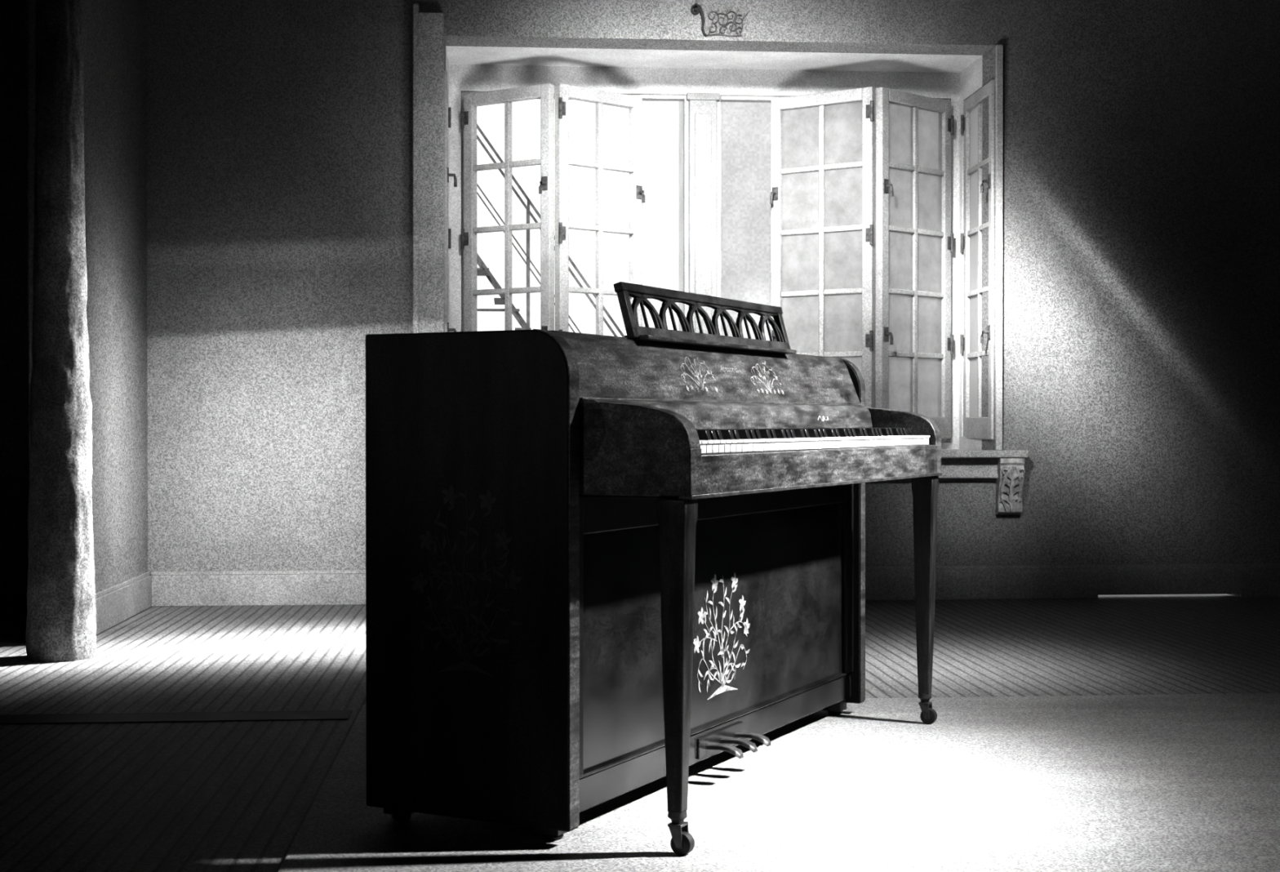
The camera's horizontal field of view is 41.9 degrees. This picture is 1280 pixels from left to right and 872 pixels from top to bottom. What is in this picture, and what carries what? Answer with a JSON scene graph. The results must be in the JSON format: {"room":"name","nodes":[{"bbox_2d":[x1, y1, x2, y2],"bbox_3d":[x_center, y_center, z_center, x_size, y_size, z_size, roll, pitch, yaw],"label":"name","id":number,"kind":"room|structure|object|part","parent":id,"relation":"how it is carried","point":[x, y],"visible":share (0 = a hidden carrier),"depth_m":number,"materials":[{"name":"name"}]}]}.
{"room":"music room","nodes":[
{"label":"music room","id":0,"kind":"room"},
{"bbox_2d":[27,0,147,593],"bbox_3d":[-2.096,-0.783,6.407,0.150,3.006,1.200,0,1,-5],"label":"wall","id":1,"kind":"structure","parent":0,"point":[114,33],"depth_m":6.46,"materials":[{"name":"paint"}]},
{"bbox_2d":[95,571,151,635],"bbox_3d":[-2.011,0.647,6.421,0.022,0.146,1.170,0,0,-4],"label":"baseboard","id":2,"kind":"structure","parent":1,"relation":"attached to","point":[115,604],"depth_m":6.48,"materials":[{"name":"paint"}]},
{"bbox_2d":[0,0,1279,607],"bbox_3d":[-0.126,-0.792,7.505,7.700,3.006,0.680,0,1,-5],"label":"wall","id":3,"kind":"structure","parent":0,"point":[280,132],"depth_m":7.13,"materials":[{"name":"paint"}]},
{"bbox_2d":[412,3,444,333],"bbox_3d":[-0.895,-0.879,7.075,0.130,1.885,0.055,0,1,-4],"label":"window frame","id":4,"kind":"structure","parent":3,"relation":"attached to","point":[428,28],"depth_m":7.06,"materials":[{"name":"paint"}]},
{"bbox_2d":[444,70,457,332],"bbox_3d":[-0.893,-0.774,7.378,0.143,1.580,0.522,0,1,-10],"label":"window","id":5,"kind":"structure","parent":3,"relation":"in","point":[447,232],"depth_m":7.12,"materials":[{"name":"white paint"}]},
{"bbox_2d":[461,83,688,335],"bbox_3d":[-0.286,-0.776,7.591,1.055,1.620,0.423,0,1,-4],"label":"window","id":6,"kind":"structure","parent":3,"relation":"in","point":[545,93],"depth_m":7.55,"materials":[{"name":"white paint"}]},
{"bbox_2d":[686,92,719,333],"bbox_3d":[0.289,-0.781,7.828,0.156,1.625,0.140,0,1,-5],"label":"post","id":7,"kind":"object","parent":3,"relation":"attached to","point":[703,107],"visible":0.52,"depth_m":7.76,"materials":[{"name":"paint"}]},
{"bbox_2d":[151,563,1279,606],"bbox_3d":[0.763,0.640,7.236,5.650,0.146,0.020,0,1,-5],"label":"baseboard","id":8,"kind":"structure","parent":3,"relation":"attached to","point":[313,587],"depth_m":7.25,"materials":[{"name":"paint"}]},
{"bbox_2d":[690,3,748,36],"bbox_3d":[0.344,-1.785,7.179,0.252,0.140,0.022,0,1,-4],"label":"wall ornament","id":9,"kind":"object","parent":3,"relation":"attached to","point":[698,8],"visible":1,"depth_m":7.18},
{"bbox_2d":[716,86,954,442],"bbox_3d":[0.924,-0.777,7.668,1.110,1.620,0.459,0,1,-5],"label":"window","id":10,"kind":"structure","parent":3,"relation":"in","point":[862,238],"depth_m":7.62,"materials":[{"name":"white paint"}]},
{"bbox_3d":[0.832,-0.796,7.624,0.429,1.428,0.004,0,1,34],"label":"pane","id":11,"kind":"part","parent":10,"relation":"part of","materials":[{"name":"clear glass"}]},
{"bbox_3d":[1.256,-0.797,7.661,0.425,1.428,0.004,0,1,-43],"label":"pane","id":12,"kind":"part","parent":10,"relation":"part of","materials":[{"name":"glass"}]},
{"bbox_2d":[960,79,994,439],"bbox_3d":[1.568,-0.776,7.571,0.145,1.580,0.522,0,0,1],"label":"window","id":13,"kind":"structure","parent":3,"relation":"in","point":[975,426],"depth_m":7.63,"materials":[{"name":"white paint"}]},
{"bbox_3d":[1.544,-0.796,7.561,0.004,1.428,0.408,0,0,-3],"label":"pane","id":14,"kind":"part","parent":13,"relation":"part of","materials":[{"name":"clear glass"}]},
{"bbox_2d":[938,449,1028,478],"bbox_3d":[0.344,0.124,7.171,2.685,0.123,0.075,0,1,-5],"label":"sill","id":15,"kind":"structure","parent":3,"relation":"attached to","point":[955,464],"depth_m":7.26,"materials":[{"name":"paint"}]},
{"bbox_2d":[995,44,1003,449],"bbox_3d":[1.566,-0.821,7.286,0.030,1.765,0.020,0,1,-4],"label":"window frame","id":16,"kind":"structure","parent":3,"relation":"attached to","point":[999,48],"depth_m":7.28,"materials":[{"name":"white paint"}]},
{"bbox_2d":[995,457,1025,515],"bbox_3d":[1.612,0.219,7.269,0.108,0.249,0.079,0,1,-5],"label":"corbel","id":17,"kind":"object","parent":3,"relation":"attached to","point":[1011,471],"visible":0.99,"depth_m":7.26,"materials":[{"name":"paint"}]},
{"bbox_2d":[1096,141,1240,595],"bbox_3d":[2.329,-0.299,7.371,0.646,1.990,0.060,0,1,-4],"label":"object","id":18,"kind":"structure","parent":3,"relation":"in","point":[1168,213],"depth_m":7.36,"materials":[{"name":"paint"}]},
{"bbox_3d":[2.330,0.631,7.359,0.646,0.130,0.020,0,1,-5],"label":"kick rail","id":19,"kind":"part","parent":18,"relation":"part of","materials":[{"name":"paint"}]},
{"bbox_2d":[0,595,1279,871],"bbox_3d":[0.240,0.823,2.863,7.600,0.144,8.740,0,1,-4],"label":"floor","id":20,"kind":"structure","parent":0,"point":[231,796],"depth_m":4.87,"materials":[{"name":"grey wood"}]},
{"bbox_2d":[26,0,96,662],"bbox_3d":[-1.902,-0.775,5.480,0.219,3.006,0.217,0,1,-4],"label":"column","id":21,"kind":"structure","parent":20,"relation":"on","point":[61,620],"depth_m":5.41,"materials":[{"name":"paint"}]},
{"bbox_2d":[0,710,352,724],"bbox_3d":[-2.146,0.737,4.304,2.770,0.003,0.130,0,1,-4],"label":"floor strip","id":22,"kind":"object","parent":20,"relation":"on","point":[51,718],"visible":1,"depth_m":4.37,"materials":[{"name":"wood"}]},
{"bbox_2d":[278,693,1279,871],"bbox_3d":[1.727,0.758,1.766,4.507,0.006,5.920,0,1,-5],"label":"rug","id":23,"kind":"object","parent":20,"relation":"on","point":[1169,782],"visible":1,"depth_m":3.33,"materials":[{"name":"white carpet"}]},
{"bbox_2d":[365,281,942,855],"bbox_3d":[0.133,0.213,3.757,0.676,1.048,1.582,0,1,27],"label":"piano","id":24,"kind":"object","parent":23,"relation":"on","point":[599,569],"visible":1,"depth_m":3.17,"materials":[{"name":"wood"}]},
{"bbox_2d":[410,484,522,676],"bbox_3d":[-0.324,0.267,3.103,0.246,0.353,0.002,0,1,27],"label":"floral painting","id":25,"kind":"object","parent":24,"relation":"attached to","point":[511,580],"depth_m":3.10},
{"bbox_3d":[-0.319,0.259,3.124,0.450,0.907,0.038,0,1,27],"label":"panel","id":26,"kind":"part","parent":24,"relation":"part of","materials":[{"name":"paint"}]},
{"bbox_3d":[-0.001,0.022,3.004,0.224,0.170,0.044,0,1,27],"label":"arm","id":27,"kind":"part","parent":24,"relation":"part of","materials":[{"name":"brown wood"}]},
{"bbox_3d":[0.067,0.391,2.975,0.056,0.557,0.056,0,1,27],"label":"leg","id":28,"kind":"part","parent":24,"relation":"part of","materials":[{"name":"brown wood"}]},
{"bbox_3d":[0.099,0.063,2.954,0.002,0.082,0.044,0,1,27],"label":"arm","id":29,"kind":"part","parent":24,"relation":"part of"},
{"bbox_2d":[680,356,717,391],"bbox_3d":[0.121,-0.131,3.531,0.031,0.076,0.172,0,1,27],"label":"floral painting","id":30,"kind":"object","parent":24,"relation":"on","point":[697,374],"depth_m":3.53,"materials":[{"name":"paint"}]},
{"bbox_3d":[0.201,-0.133,3.720,0.077,0.132,1.504,0,1,27],"label":"panel","id":31,"kind":"part","parent":24,"relation":"part of","materials":[{"name":"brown wood"}]},
{"bbox_2d":[624,334,796,353],"bbox_3d":[0.173,-0.200,3.690,0.055,0.008,0.790,0,1,27],"label":"shelf","id":32,"kind":"object","parent":24,"relation":"attached to","point":[694,344],"depth_m":3.63,"materials":[{"name":"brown wood"}]},
{"bbox_3d":[0.198,0.361,3.726,0.020,0.526,1.504,0,1,27],"label":"panel","id":33,"kind":"part","parent":24,"relation":"part of","materials":[{"name":"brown wood"}]},
{"bbox_3d":[0.199,0.657,3.728,0.042,0.072,1.504,0,1,27],"label":"toe rail","id":34,"kind":"part","parent":24,"relation":"part of","materials":[{"name":"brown wood"}]},
{"bbox_3d":[0.175,0.662,3.645,0.008,0.044,0.230,0,1,27],"label":"pedal plate","id":35,"kind":"part","parent":24,"relation":"part of","materials":[{"name":"grey metal"}]},
{"bbox_2d":[693,572,750,699],"bbox_3d":[0.182,0.434,3.672,0.002,0.269,0.302,0,1,27],"label":"floral painting","id":36,"kind":"object","parent":24,"relation":"attached to","point":[723,688],"depth_m":3.67},
{"bbox_2d":[750,360,784,395],"bbox_3d":[0.287,-0.136,3.855,0.033,0.080,0.172,0,1,27],"label":"floral painting","id":37,"kind":"object","parent":24,"relation":"on","point":[766,379],"depth_m":3.86,"materials":[{"name":"paint"}]},
{"bbox_3d":[0.385,0.247,4.495,0.450,0.907,0.038,0,1,27],"label":"panel","id":38,"kind":"part","parent":24,"relation":"part of","materials":[{"name":"paint"}]},
{"bbox_3d":[0.658,0.011,4.288,0.224,0.170,0.044,0,1,27],"label":"arm","id":39,"kind":"part","parent":24,"relation":"part of","materials":[{"name":"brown wood"}]},
{"bbox_3d":[0.727,0.380,4.259,0.056,0.557,0.056,0,1,27],"label":"leg","id":40,"kind":"part","parent":24,"relation":"part of","materials":[{"name":"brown wood"}]},
{"label":"outside","id":41,"kind":"structure","parent":0,"visible":0},
{"bbox_2d":[1097,593,1234,596],"bbox_3d":[0.945,0.781,14.303,15.000,0.230,13.960,0,1,-5],"label":"ground","id":42,"kind":"structure","parent":41,"point":[1205,594],"depth_m":7.58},
{"bbox_2d":[476,124,624,337],"bbox_3d":[-0.931,-1.026,9.606,2.926,3.484,0.600,0,1,-5],"label":"fire escape","id":43,"kind":"object","parent":42,"relation":"on","point":[483,270],"visible":0.13,"depth_m":9.45,"materials":[{"name":"metal"}]},
{"bbox_3d":[-0.902,-0.709,9.400,0.450,0.014,0.020,0,1,-5],"label":"rail","id":44,"kind":"part","parent":43,"relation":"part of","materials":[{"name":"metal"}]},
{"bbox_3d":[-0.647,-0.984,9.853,2.037,2.908,0.009,0,1,-4],"label":"rail","id":45,"kind":"part","parent":43,"relation":"part of","materials":[{"name":"metal"}]},
{"bbox_3d":[-0.614,-0.981,9.435,2.037,2.908,0.008,0,1,-5],"label":"rail","id":46,"kind":"part","parent":43,"relation":"part of","materials":[{"name":"metal"}]},
{"bbox_2d":[678,101,770,340],"bbox_3d":[2.702,-2.012,12.852,4.720,5.400,2.680,0,1,-4],"label":"building","id":47,"kind":"structure","parent":42,"relation":"on","point":[745,126],"depth_m":11.44,"materials":[{"name":"stucco"}]}
]}

